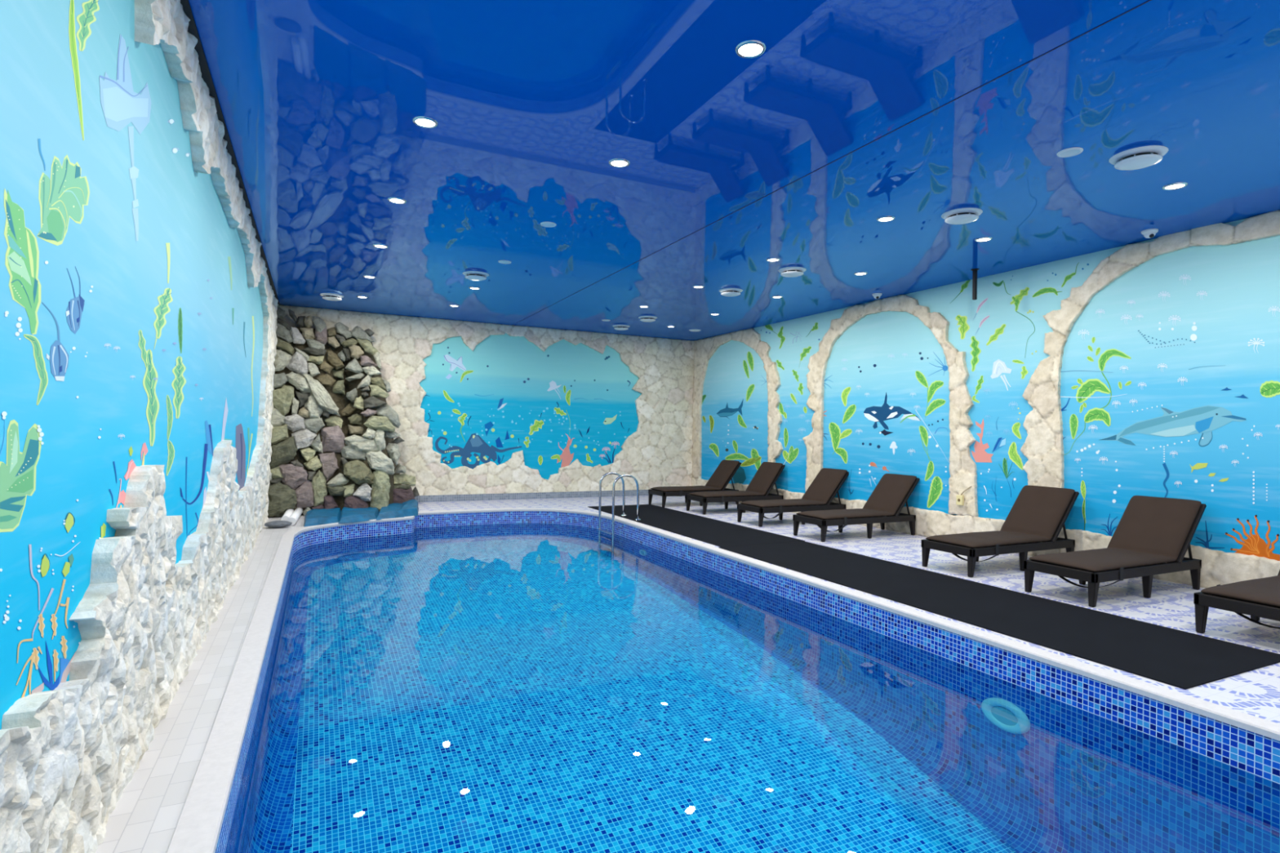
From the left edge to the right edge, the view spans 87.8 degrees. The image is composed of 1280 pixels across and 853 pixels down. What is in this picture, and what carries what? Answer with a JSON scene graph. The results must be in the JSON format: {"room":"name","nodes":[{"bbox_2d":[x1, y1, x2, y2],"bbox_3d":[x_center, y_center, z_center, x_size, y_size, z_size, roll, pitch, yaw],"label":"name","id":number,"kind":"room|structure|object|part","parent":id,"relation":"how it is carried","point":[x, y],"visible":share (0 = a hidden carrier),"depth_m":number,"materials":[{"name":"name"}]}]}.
{"room":"indoor swimming pool","nodes":[
{"label":"indoor swimming pool","id":0,"kind":"room"},
{"bbox_2d":[0,0,279,852],"bbox_3d":[-3.473,-0.400,5.299,0.279,3.990,17.770,1,0,-26],"label":"wall","id":1,"kind":"structure","parent":0,"point":[139,304],"depth_m":2.77,"materials":[{"name":"paint"}]},
{"bbox_2d":[180,0,279,306],"bbox_3d":[-3.345,-2.383,5.274,0.115,0.019,17.620,1,0,-26],"label":"trim","id":2,"kind":"structure","parent":1,"relation":"attached to","point":[192,28],"depth_m":4.89,"materials":[{"name":"black"}]},
{"bbox_2d":[279,305,694,495],"bbox_3d":[-2.961,-0.326,15.303,9.660,3.990,0.228,1,0,-26],"label":"wall","id":3,"kind":"structure","parent":0,"point":[481,407],"depth_m":15.45,"materials":[{"name":"paint"}]},
{"bbox_2d":[414,489,656,502],"bbox_3d":[-2.062,1.615,15.662,7.460,0.145,0.075,1,0,-26],"label":"baseboard","id":4,"kind":"structure","parent":3,"relation":"attached to","point":[442,498],"depth_m":15.32,"materials":[{"name":"grey tile"}]},
{"bbox_2d":[95,495,1279,852],"bbox_3d":[0.877,1.683,7.337,9.860,0.001,17.820,1,0,-26],"label":"floor","id":5,"kind":"structure","parent":0,"point":[145,818],"depth_m":5.77,"materials":[{"name":"tile"}]},
{"bbox_2d":[264,520,292,528],"bbox_3d":[-5.693,1.536,10.474,0.385,0.108,0.266,1,0,-26],"label":"stone","id":6,"kind":"object","parent":5,"relation":"on","point":[274,524],"visible":1,"depth_m":10.39,"materials":[{"name":"grey stone"}]},
{"bbox_2d":[267,305,419,527],"bbox_3d":[-5.295,-0.373,12.256,2.764,3.965,3.225,1,0,-26],"label":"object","id":7,"kind":"object","parent":5,"relation":"on","point":[335,455],"visible":0.95,"depth_m":12.64,"materials":[{"name":"grey stone"}]},
{"bbox_2d":[597,471,640,553],"bbox_3d":[-0.382,1.553,12.173,0.585,1.402,0.730,1,0,-26],"label":"pool ladder","id":8,"kind":"object","parent":5,"relation":"on","point":[599,529],"visible":1,"depth_m":11.98,"materials":[{"name":"silver metal"}]},
{"bbox_3d":[-0.524,1.552,12.449,0.533,1.402,0.042,1,0,-26],"label":"handrail","id":9,"kind":"part","parent":8,"relation":"part of","materials":[{"name":"silver metal"}]},
{"bbox_3d":[-0.253,1.553,11.891,0.533,1.402,0.042,1,0,-26],"label":"handrail","id":10,"kind":"part","parent":8,"relation":"part of","materials":[{"name":"silver metal"}]},
{"bbox_2d":[648,459,741,507],"bbox_3d":[1.231,1.246,14.849,1.976,0.983,0.736,1,0,-26],"label":"sun lounger","id":11,"kind":"object","parent":5,"relation":"on","point":[726,470],"visible":0.93,"depth_m":14.79,"materials":[{"name":"black plastic"}]},
{"bbox_3d":[0.234,1.598,14.720,0.081,0.245,0.075,1,0,-26],"label":"leg","id":12,"kind":"part","parent":11,"relation":"part of","materials":[{"name":"black plastic"}]},
{"bbox_3d":[0.514,1.599,14.145,0.081,0.245,0.075,1,0,-26],"label":"leg","id":13,"kind":"part","parent":11,"relation":"part of","materials":[{"name":"black plastic"}]},
{"bbox_3d":[1.202,1.455,14.835,1.920,0.095,0.720,1,0,-26],"label":"frame","id":14,"kind":"part","parent":11,"relation":"part of","materials":[{"name":"black plastic"}]},
{"bbox_2d":[650,459,739,491],"bbox_3d":[1.232,1.075,14.849,1.931,0.657,0.696,1,0,-26],"label":"cushion","id":15,"kind":"object","parent":11,"relation":"on","point":[719,480],"depth_m":14.90,"materials":[{"name":"brown fabric"}]},
{"bbox_3d":[1.895,1.120,15.172,0.505,0.633,0.730,1,0,-26],"label":"backrest frame","id":16,"kind":"part","parent":11,"relation":"part of","materials":[{"name":"black plastic"}]},
{"bbox_2d":[588,504,804,546],"bbox_3d":[0.690,1.704,11.992,1.480,0.010,5.145,1,0,-26],"label":"rubber mat","id":17,"kind":"object","parent":5,"relation":"on","point":[709,531],"visible":1,"depth_m":11.27,"materials":[{"name":"black rubber"}]},
{"bbox_2d":[167,507,1279,852],"bbox_3d":[-0.959,1.659,7.166,5.600,0.044,12.810,1,0,-26],"label":"pool coping","id":18,"kind":"object","parent":5,"relation":"on","point":[198,828],"visible":0.97,"depth_m":4.32,"materials":[{"name":"stone"}]},
{"bbox_2d":[685,462,785,515],"bbox_3d":[1.984,1.244,13.758,1.955,0.999,0.736,1,0,-26],"label":"sun lounger","id":19,"kind":"object","parent":5,"relation":"on","point":[759,488],"visible":0.97,"depth_m":13.70,"materials":[{"name":"black plastic"}]},
{"bbox_3d":[0.996,1.604,13.634,0.081,0.245,0.075,1,0,-26],"label":"leg","id":20,"kind":"part","parent":19,"relation":"part of","materials":[{"name":"black plastic"}]},
{"bbox_3d":[1.276,1.605,13.059,0.081,0.245,0.075,1,0,-26],"label":"leg","id":21,"kind":"part","parent":19,"relation":"part of","materials":[{"name":"black plastic"}]},
{"bbox_3d":[1.822,1.620,14.036,0.075,0.245,0.075,1,0,-26],"label":"leg","id":22,"kind":"part","parent":19,"relation":"part of","materials":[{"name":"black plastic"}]},
{"bbox_3d":[1.965,1.461,13.749,1.920,0.095,0.720,1,0,-26],"label":"frame","id":23,"kind":"part","parent":19,"relation":"part of","materials":[{"name":"black plastic"}]},
{"bbox_2d":[688,462,782,497],"bbox_3d":[1.984,1.073,13.758,1.909,0.673,0.696,1,0,-26],"label":"cushion","id":24,"kind":"object","parent":19,"relation":"on","point":[766,477],"depth_m":13.81,"materials":[{"name":"brown fabric"}]},
{"bbox_3d":[2.648,1.117,14.081,0.484,0.649,0.730,1,0,-26],"label":"backrest frame","id":25,"kind":"part","parent":19,"relation":"part of","materials":[{"name":"black plastic"}]},
{"bbox_2d":[215,511,1279,852],"bbox_3d":[-0.973,2.498,7.160,5.309,1.686,12.520,1,0,-26],"label":"swimming pool","id":26,"kind":"object","parent":5,"relation":"in","point":[505,682],"visible":0.98,"depth_m":5.61,"materials":[{"name":"tile"}]},
{"bbox_2d":[639,549,647,555],"bbox_3d":[0.049,2.103,11.083,0.035,0.100,0.260,1,0,-26],"label":"inlet","id":27,"kind":"object","parent":26,"relation":"attached to","point":[642,552],"visible":1,"depth_m":11.05,"materials":[{"name":"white plastic"}]},
{"bbox_2d":[981,697,1030,733],"bbox_3d":[2.819,2.237,5.147,0.035,0.230,0.400,1,0,-26],"label":"pool light","id":28,"kind":"object","parent":26,"relation":"attached to","point":[1005,715],"visible":1,"depth_m":5.13,"materials":[{"name":"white plastic"}]},
{"bbox_2d":[737,467,848,527],"bbox_3d":[2.818,1.264,12.184,1.997,0.966,0.736,1,0,-26],"label":"sun lounger","id":29,"kind":"object","parent":5,"relation":"on","point":[822,491],"visible":0.99,"depth_m":12.12,"materials":[{"name":"black plastic"}]},
{"bbox_3d":[1.811,1.607,12.051,0.081,0.245,0.075,1,0,-26],"label":"leg","id":30,"kind":"part","parent":29,"relation":"part of","materials":[{"name":"black plastic"}]},
{"bbox_3d":[2.091,1.608,11.476,0.081,0.245,0.075,1,0,-26],"label":"leg","id":31,"kind":"part","parent":29,"relation":"part of","materials":[{"name":"black plastic"}]},
{"bbox_3d":[2.637,1.624,12.453,0.075,0.245,0.075,1,0,-26],"label":"leg","id":32,"kind":"part","parent":29,"relation":"part of","materials":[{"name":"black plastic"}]},
{"bbox_3d":[2.780,1.464,12.166,1.920,0.095,0.720,1,0,-26],"label":"frame","id":33,"kind":"part","parent":29,"relation":"part of","materials":[{"name":"black plastic"}]},
{"bbox_2d":[740,467,847,506],"bbox_3d":[2.819,1.094,12.185,1.953,0.640,0.696,1,0,-26],"label":"cushion","id":34,"kind":"object","parent":29,"relation":"on","point":[821,492],"depth_m":12.24,"materials":[{"name":"brown fabric"}]},
{"bbox_3d":[3.481,1.139,12.507,0.525,0.617,0.730,1,0,-26],"label":"backrest frame","id":35,"kind":"part","parent":29,"relation":"part of","materials":[{"name":"black plastic"}]},
{"bbox_2d":[792,473,919,542],"bbox_3d":[3.491,1.267,10.710,1.997,0.966,0.736,1,0,-26],"label":"sun lounger","id":36,"kind":"object","parent":5,"relation":"on","point":[892,491],"visible":1,"depth_m":10.66,"materials":[{"name":"black plastic"}]},
{"bbox_3d":[2.484,1.609,10.577,0.081,0.245,0.075,1,0,-26],"label":"leg","id":37,"kind":"part","parent":36,"relation":"part of","materials":[{"name":"black plastic"}]},
{"bbox_3d":[2.764,1.610,10.002,0.081,0.245,0.075,1,0,-26],"label":"leg","id":38,"kind":"part","parent":36,"relation":"part of","materials":[{"name":"black plastic"}]},
{"bbox_3d":[3.310,1.626,10.979,0.075,0.245,0.075,1,0,-26],"label":"leg","id":39,"kind":"part","parent":36,"relation":"part of","materials":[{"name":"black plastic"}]},
{"bbox_3d":[3.453,1.466,10.692,1.920,0.095,0.720,1,0,-26],"label":"frame","id":40,"kind":"part","parent":36,"relation":"part of","materials":[{"name":"black plastic"}]},
{"bbox_2d":[795,473,916,519],"bbox_3d":[3.492,1.096,10.710,1.953,0.640,0.696,1,0,-26],"label":"cushion","id":41,"kind":"object","parent":36,"relation":"on","point":[891,493],"depth_m":10.76,"materials":[{"name":"brown fabric"}]},
{"bbox_3d":[3.590,1.627,10.403,0.075,0.245,0.075,1,0,-26],"label":"leg","id":42,"kind":"part","parent":36,"relation":"part of","materials":[{"name":"black plastic"}]},
{"bbox_3d":[4.140,1.643,11.383,0.091,0.245,0.075,1,0,-26],"label":"leg","id":43,"kind":"part","parent":36,"relation":"part of","materials":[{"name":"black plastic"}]},
{"bbox_3d":[4.154,1.141,11.033,0.525,0.617,0.730,1,0,-26],"label":"backrest frame","id":44,"kind":"part","parent":36,"relation":"part of","materials":[{"name":"black plastic"}]},
{"bbox_3d":[4.420,1.644,10.807,0.091,0.245,0.075,1,0,-26],"label":"leg","id":45,"kind":"part","parent":36,"relation":"part of","materials":[{"name":"black plastic"}]},
{"bbox_2d":[718,541,1279,689],"bbox_3d":[2.993,1.712,7.149,1.500,0.010,5.570,1,0,-26],"label":"rubber mat","id":46,"kind":"object","parent":5,"relation":"on","point":[1182,660],"visible":0.98,"depth_m":5.89,"materials":[{"name":"black rubber"}]},
{"bbox_2d":[920,485,1079,577],"bbox_3d":[4.544,1.266,8.376,1.987,0.972,0.736,1,0,-26],"label":"sun lounger","id":47,"kind":"object","parent":5,"relation":"on","point":[1038,514],"visible":0.99,"depth_m":8.35,"materials":[{"name":"black plastic"}]},
{"bbox_3d":[3.542,1.612,8.245,0.081,0.245,0.075,1,0,-26],"label":"leg","id":48,"kind":"part","parent":47,"relation":"part of","materials":[{"name":"black plastic"}]},
{"bbox_3d":[3.822,1.613,7.669,0.081,0.245,0.075,1,0,-26],"label":"leg","id":49,"kind":"part","parent":47,"relation":"part of","materials":[{"name":"black plastic"}]},
{"bbox_3d":[4.510,1.469,8.360,1.920,0.095,0.720,1,0,-26],"label":"frame","id":50,"kind":"part","parent":47,"relation":"part of","materials":[{"name":"black plastic"}]},
{"bbox_2d":[925,485,1075,547],"bbox_3d":[4.545,1.096,8.376,1.942,0.645,0.696,1,0,-26],"label":"cushion","id":51,"kind":"object","parent":47,"relation":"on","point":[1038,513],"depth_m":8.44,"materials":[{"name":"brown fabric"}]},
{"bbox_3d":[4.648,1.630,8.071,0.075,0.245,0.075,1,0,-26],"label":"leg","id":52,"kind":"part","parent":47,"relation":"part of","materials":[{"name":"black plastic"}]},
{"bbox_3d":[5.207,1.139,8.699,0.515,0.625,0.730,1,0,-26],"label":"backrest frame","id":53,"kind":"part","parent":47,"relation":"part of","materials":[{"name":"black plastic"}]},
{"bbox_3d":[5.478,1.647,8.475,0.091,0.245,0.075,1,0,-26],"label":"leg","id":54,"kind":"part","parent":47,"relation":"part of","materials":[{"name":"black plastic"}]},
{"bbox_2d":[1023,495,1206,607],"bbox_3d":[5.094,1.270,7.120,1.997,0.966,0.736,1,0,-26],"label":"sun lounger","id":55,"kind":"object","parent":5,"relation":"on","point":[1152,532],"visible":1,"depth_m":7.11,"materials":[{"name":"black plastic"}]},
{"bbox_3d":[4.088,1.613,6.987,0.081,0.245,0.075,1,0,-26],"label":"leg","id":56,"kind":"part","parent":55,"relation":"part of","materials":[{"name":"black plastic"}]},
{"bbox_3d":[4.913,1.630,7.388,0.075,0.245,0.075,1,0,-26],"label":"leg","id":57,"kind":"part","parent":55,"relation":"part of","materials":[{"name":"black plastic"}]},
{"bbox_3d":[4.368,1.614,6.411,0.081,0.245,0.075,1,0,-26],"label":"leg","id":58,"kind":"part","parent":55,"relation":"part of","materials":[{"name":"black plastic"}]},
{"bbox_3d":[5.056,1.470,7.102,1.920,0.095,0.720,1,0,-26],"label":"frame","id":59,"kind":"part","parent":55,"relation":"part of","materials":[{"name":"black plastic"}]},
{"bbox_2d":[1028,495,1201,571],"bbox_3d":[5.095,1.099,7.120,1.953,0.640,0.696,1,0,-26],"label":"cushion","id":60,"kind":"object","parent":55,"relation":"on","point":[1151,531],"depth_m":7.19,"materials":[{"name":"brown fabric"}]},
{"bbox_3d":[5.193,1.631,6.813,0.075,0.245,0.075,1,0,-26],"label":"leg","id":61,"kind":"part","parent":55,"relation":"part of","materials":[{"name":"black plastic"}]},
{"bbox_3d":[5.758,1.144,7.443,0.525,0.617,0.730,1,0,-26],"label":"backrest frame","id":62,"kind":"part","parent":55,"relation":"part of","materials":[{"name":"black plastic"}]},
{"bbox_3d":[6.023,1.648,7.217,0.091,0.245,0.075,1,0,-26],"label":"leg","id":63,"kind":"part","parent":55,"relation":"part of","materials":[{"name":"black plastic"}]},
{"bbox_2d":[1193,569,1279,633],"bbox_3d":[5.741,1.272,5.745,1.997,0.966,0.736,1,0,-26],"label":"sun lounger","id":64,"kind":"object","parent":5,"relation":"on","point":[1258,598],"visible":1,"depth_m":5.50,"materials":[{"name":"black plastic"}]},
{"bbox_3d":[4.735,1.615,5.611,0.081,0.245,0.075,1,0,-26],"label":"leg","id":65,"kind":"part","parent":64,"relation":"part of","materials":[{"name":"black plastic"}]},
{"bbox_3d":[5.703,1.472,5.726,1.920,0.095,0.720,1,0,-26],"label":"frame","id":66,"kind":"part","parent":64,"relation":"part of","materials":[{"name":"black plastic"}]},
{"bbox_2d":[1200,572,1279,607],"bbox_3d":[5.742,1.102,5.745,1.953,0.640,0.696,1,0,-26],"label":"cushion","id":67,"kind":"object","parent":64,"relation":"on","point":[1263,592],"depth_m":5.48,"materials":[{"name":"brown fabric"}]},
{"bbox_3d":[5.561,1.632,6.013,0.075,0.245,0.075,1,0,-26],"label":"leg","id":68,"kind":"part","parent":64,"relation":"part of","materials":[{"name":"black plastic"}]},
{"bbox_2d":[188,0,1279,340],"bbox_3d":[0.946,-2.355,7.363,9.960,0.103,17.920,1,0,-26],"label":"ceiling","id":69,"kind":"structure","parent":0,"point":[851,114],"depth_m":5.41,"materials":[{"name":"blue plastic"}]},
{"bbox_2d":[320,293,343,300],"bbox_3d":[-5.606,-2.348,12.115,0.400,0.077,0.400,1,0,-26],"label":"ceiling vent","id":70,"kind":"object","parent":69,"relation":"in","point":[329,296],"visible":1,"depth_m":12.02,"materials":[{"name":"white plastic"}]},
{"bbox_2d":[356,295,368,297],"bbox_3d":[-5.090,-2.371,12.199,0.188,0.012,0.188,1,0,-26],"label":"recessed light","id":71,"kind":"object","parent":69,"relation":"in","point":[358,296],"visible":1,"depth_m":12.15,"materials":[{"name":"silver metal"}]},
{"bbox_2d":[363,275,376,278],"bbox_3d":[-4.285,-2.368,10.544,0.188,0.012,0.188,1,0,-26],"label":"recessed light","id":72,"kind":"object","parent":69,"relation":"in","point":[364,276],"visible":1,"depth_m":10.54,"materials":[{"name":"silver metal"}]},
{"bbox_2d":[373,244,388,248],"bbox_3d":[-3.405,-2.365,8.737,0.188,0.012,0.188,1,0,-26],"label":"recessed light","id":73,"kind":"object","parent":69,"relation":"in","point":[379,246],"visible":1,"depth_m":8.71,"materials":[{"name":"silver metal"}]},
{"bbox_2d":[387,197,406,204],"bbox_3d":[-2.543,-2.362,6.966,0.188,0.012,0.188,1,0,-26],"label":"recessed light","id":74,"kind":"object","parent":69,"relation":"in","point":[394,200],"visible":1,"depth_m":6.95,"materials":[{"name":"silver metal"}]},
{"bbox_2d":[412,116,437,128],"bbox_3d":[-1.667,-2.359,5.168,0.188,0.012,0.188,1,0,-26],"label":"recessed light","id":75,"kind":"object","parent":69,"relation":"in","point":[423,122],"visible":1,"depth_m":5.15,"materials":[{"name":"silver metal"}]},
{"bbox_2d":[468,286,479,289],"bbox_3d":[-2.801,-2.338,11.267,0.188,0.012,0.188,1,0,-26],"label":"recessed light","id":76,"kind":"object","parent":69,"relation":"in","point":[471,287],"visible":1,"depth_m":11.26,"materials":[{"name":"silver metal"}]},
{"bbox_2d":[462,271,488,280],"bbox_3d":[-2.526,-2.307,10.244,0.400,0.077,0.400,1,0,-26],"label":"ceiling vent","id":77,"kind":"object","parent":69,"relation":"in","point":[471,275],"visible":1,"depth_m":10.15,"materials":[{"name":"white plastic"}]},
{"bbox_2d":[497,260,511,263],"bbox_3d":[-1.922,-2.335,9.459,0.188,0.012,0.188,1,0,-26],"label":"recessed light","id":78,"kind":"object","parent":69,"relation":"in","point":[499,261],"visible":1,"depth_m":9.45,"materials":[{"name":"white plastic"}]},
{"bbox_2d":[540,221,556,226],"bbox_3d":[-1.059,-2.332,7.688,0.188,0.012,0.188,1,0,-26],"label":"recessed light","id":79,"kind":"object","parent":69,"relation":"in","point":[546,224],"visible":1,"depth_m":7.67,"materials":[{"name":"white plastic"}]},
{"bbox_2d":[608,158,630,167],"bbox_3d":[-0.184,-2.329,5.890,0.188,0.012,0.188,1,0,-26],"label":"recessed light","id":80,"kind":"object","parent":69,"relation":"in","point":[616,162],"visible":1,"depth_m":5.87,"materials":[{"name":"silver metal"}]},
{"bbox_2d":[612,324,630,330],"bbox_3d":[-0.427,-2.240,15.114,0.400,0.077,0.400,1,0,-26],"label":"ceiling vent","id":81,"kind":"object","parent":69,"relation":"in","point":[621,327],"visible":1,"depth_m":15.01,"materials":[{"name":"white plastic"}]},
{"bbox_2d":[638,315,657,321],"bbox_3d":[0.164,-2.237,13.900,0.400,0.077,0.400,1,0,-26],"label":"ceiling vent","id":82,"kind":"object","parent":69,"relation":"in","point":[643,318],"visible":1,"depth_m":13.81,"materials":[{"name":"white plastic"}]},
{"bbox_2d":[688,328,701,331],"bbox_3d":[1.281,-2.236,15.512,0.280,0.021,0.280,1,0,-26],"label":"ceiling disc","id":83,"kind":"object","parent":69,"relation":"attached to","point":[691,330],"visible":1,"depth_m":15.43,"materials":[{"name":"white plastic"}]},
{"bbox_2d":[693,285,704,288],"bbox_3d":[0.955,-2.277,10.860,0.188,0.012,0.188,1,0,-26],"label":"recessed light","id":84,"kind":"object","parent":69,"relation":"in","point":[694,286],"visible":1,"depth_m":10.84,"materials":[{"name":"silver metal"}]},
{"bbox_2d":[719,288,742,296],"bbox_3d":[1.516,-2.232,11.122,0.400,0.077,0.400,1,0,-26],"label":"ceiling vent","id":85,"kind":"object","parent":69,"relation":"in","point":[726,291],"visible":1,"depth_m":11.03,"materials":[{"name":"white plastic"}]},
{"bbox_2d":[735,40,765,58],"bbox_3d":[0.683,-2.326,4.110,0.188,0.012,0.188,1,0,-26],"label":"recessed light","id":86,"kind":"object","parent":69,"relation":"in","point":[750,48],"visible":1,"depth_m":4.10,"materials":[{"name":"silver metal"}]},
{"bbox_2d":[766,257,780,262],"bbox_3d":[1.817,-2.274,9.089,0.188,0.012,0.188,1,0,-26],"label":"recessed light","id":87,"kind":"object","parent":69,"relation":"in","point":[770,260],"visible":1,"depth_m":9.07,"materials":[{"name":"silver metal"}]},
{"bbox_2d":[772,295,782,297],"bbox_3d":[2.384,-2.248,11.556,0.188,0.012,0.188,1,0,-26],"label":"recessed light","id":88,"kind":"object","parent":69,"relation":"in","point":[774,296],"visible":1,"depth_m":11.52,"materials":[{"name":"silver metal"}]},
{"bbox_2d":[777,266,806,277],"bbox_3d":[2.207,-2.230,9.657,0.400,0.077,0.400,1,0,-26],"label":"ceiling vent","id":89,"kind":"object","parent":69,"relation":"in","point":[790,272],"visible":1,"depth_m":9.57,"materials":[{"name":"white plastic"}]},
{"bbox_2d":[853,271,867,275],"bbox_3d":[3.247,-2.245,9.784,0.188,0.012,0.188,1,0,-26],"label":"recessed light","id":90,"kind":"object","parent":69,"relation":"in","point":[858,273],"visible":1,"depth_m":9.77,"materials":[{"name":"silver metal"}]},
{"bbox_2d":[871,293,882,298],"bbox_3d":[3.981,-2.183,11.176,0.160,0.091,0.160,1,0,-26],"label":"dome camera","id":91,"kind":"object","parent":69,"relation":"attached to","point":[877,295],"visible":1,"depth_m":11.13,"materials":[{"name":"white plastic"}]},
{"bbox_2d":[876,216,894,222],"bbox_3d":[2.693,-2.271,7.290,0.188,0.012,0.188,1,0,-26],"label":"recessed light","id":92,"kind":"object","parent":69,"relation":"in","point":[883,219],"visible":1,"depth_m":7.28,"materials":[{"name":"silver metal"}]},
{"bbox_2d":[941,208,982,224],"bbox_3d":[3.428,-2.226,7.092,0.400,0.077,0.400,1,0,-26],"label":"ceiling vent","id":93,"kind":"object","parent":69,"relation":"in","point":[961,215],"visible":1,"depth_m":7.01,"materials":[{"name":"white plastic"}]},
{"bbox_2d":[970,268,979,299],"bbox_3d":[4.743,-2.013,9.428,0.110,0.429,0.110,1,0,-26],"label":"hanging rod","id":94,"kind":"object","parent":69,"relation":"hanging from","point":[974,270],"visible":1,"depth_m":9.41,"materials":[{"name":"black metal"}]},
{"bbox_3d":[4.743,-2.010,9.428,0.044,0.425,0.044,1,0,-26],"label":"post","id":95,"kind":"part","parent":94,"relation":"part of","materials":[{"name":"black metal"}]},
{"bbox_2d":[974,236,991,241],"bbox_3d":[4.122,-2.242,7.986,0.188,0.012,0.188,1,0,-26],"label":"recessed light","id":96,"kind":"object","parent":69,"relation":"in","point":[984,238],"visible":1,"depth_m":7.97,"materials":[{"name":"silver metal"}]},
{"bbox_2d":[1056,146,1083,157],"bbox_3d":[3.559,-2.268,5.510,0.188,0.012,0.188,1,0,-26],"label":"recessed light","id":97,"kind":"object","parent":69,"relation":"in","point":[1069,152],"visible":1,"depth_m":5.50,"materials":[{"name":"white plastic"}]},
{"bbox_2d":[1108,145,1168,169],"bbox_3d":[4.159,-2.224,5.557,0.400,0.077,0.400,1,0,-26],"label":"ceiling vent","id":98,"kind":"object","parent":69,"relation":"in","point":[1143,157],"visible":1,"depth_m":5.48,"materials":[{"name":"white plastic"}]},
{"bbox_2d":[1141,228,1158,238],"bbox_3d":[5.780,-2.176,7.548,0.160,0.091,0.160,1,0,-26],"label":"dome camera","id":99,"kind":"object","parent":69,"relation":"attached to","point":[1148,233],"visible":1,"depth_m":7.50,"materials":[{"name":"white plastic"}]},
{"bbox_2d":[1162,182,1187,190],"bbox_3d":[4.989,-2.239,6.206,0.188,0.012,0.188,1,0,-26],"label":"recessed light","id":100,"kind":"object","parent":69,"relation":"in","point":[1180,184],"visible":1,"depth_m":6.20,"materials":[{"name":"silver metal"}]},
{"bbox_2d":[691,209,1279,588],"bbox_3d":[5.253,-0.247,9.547,0.229,4.037,17.770,1,0,-26],"label":"wall","id":101,"kind":"structure","parent":0,"point":[1112,376],"depth_m":8.88,"materials":[{"name":"paint"}]},
{"bbox_2d":[955,486,971,505],"bbox_3d":[4.881,1.029,10.004,0.056,0.320,0.249,1,0,-32],"label":"power outlet","id":102,"kind":"object","parent":101,"relation":"attached to","point":[959,499],"visible":1,"depth_m":10.04,"materials":[{"name":"beige plastic"}]},
{"bbox_3d":[4.841,1.113,10.066,0.045,0.150,0.100,1,0,-26],"label":"plate","id":103,"kind":"part","parent":102,"relation":"part of","materials":[{"name":"beige plastic"}]}
]}

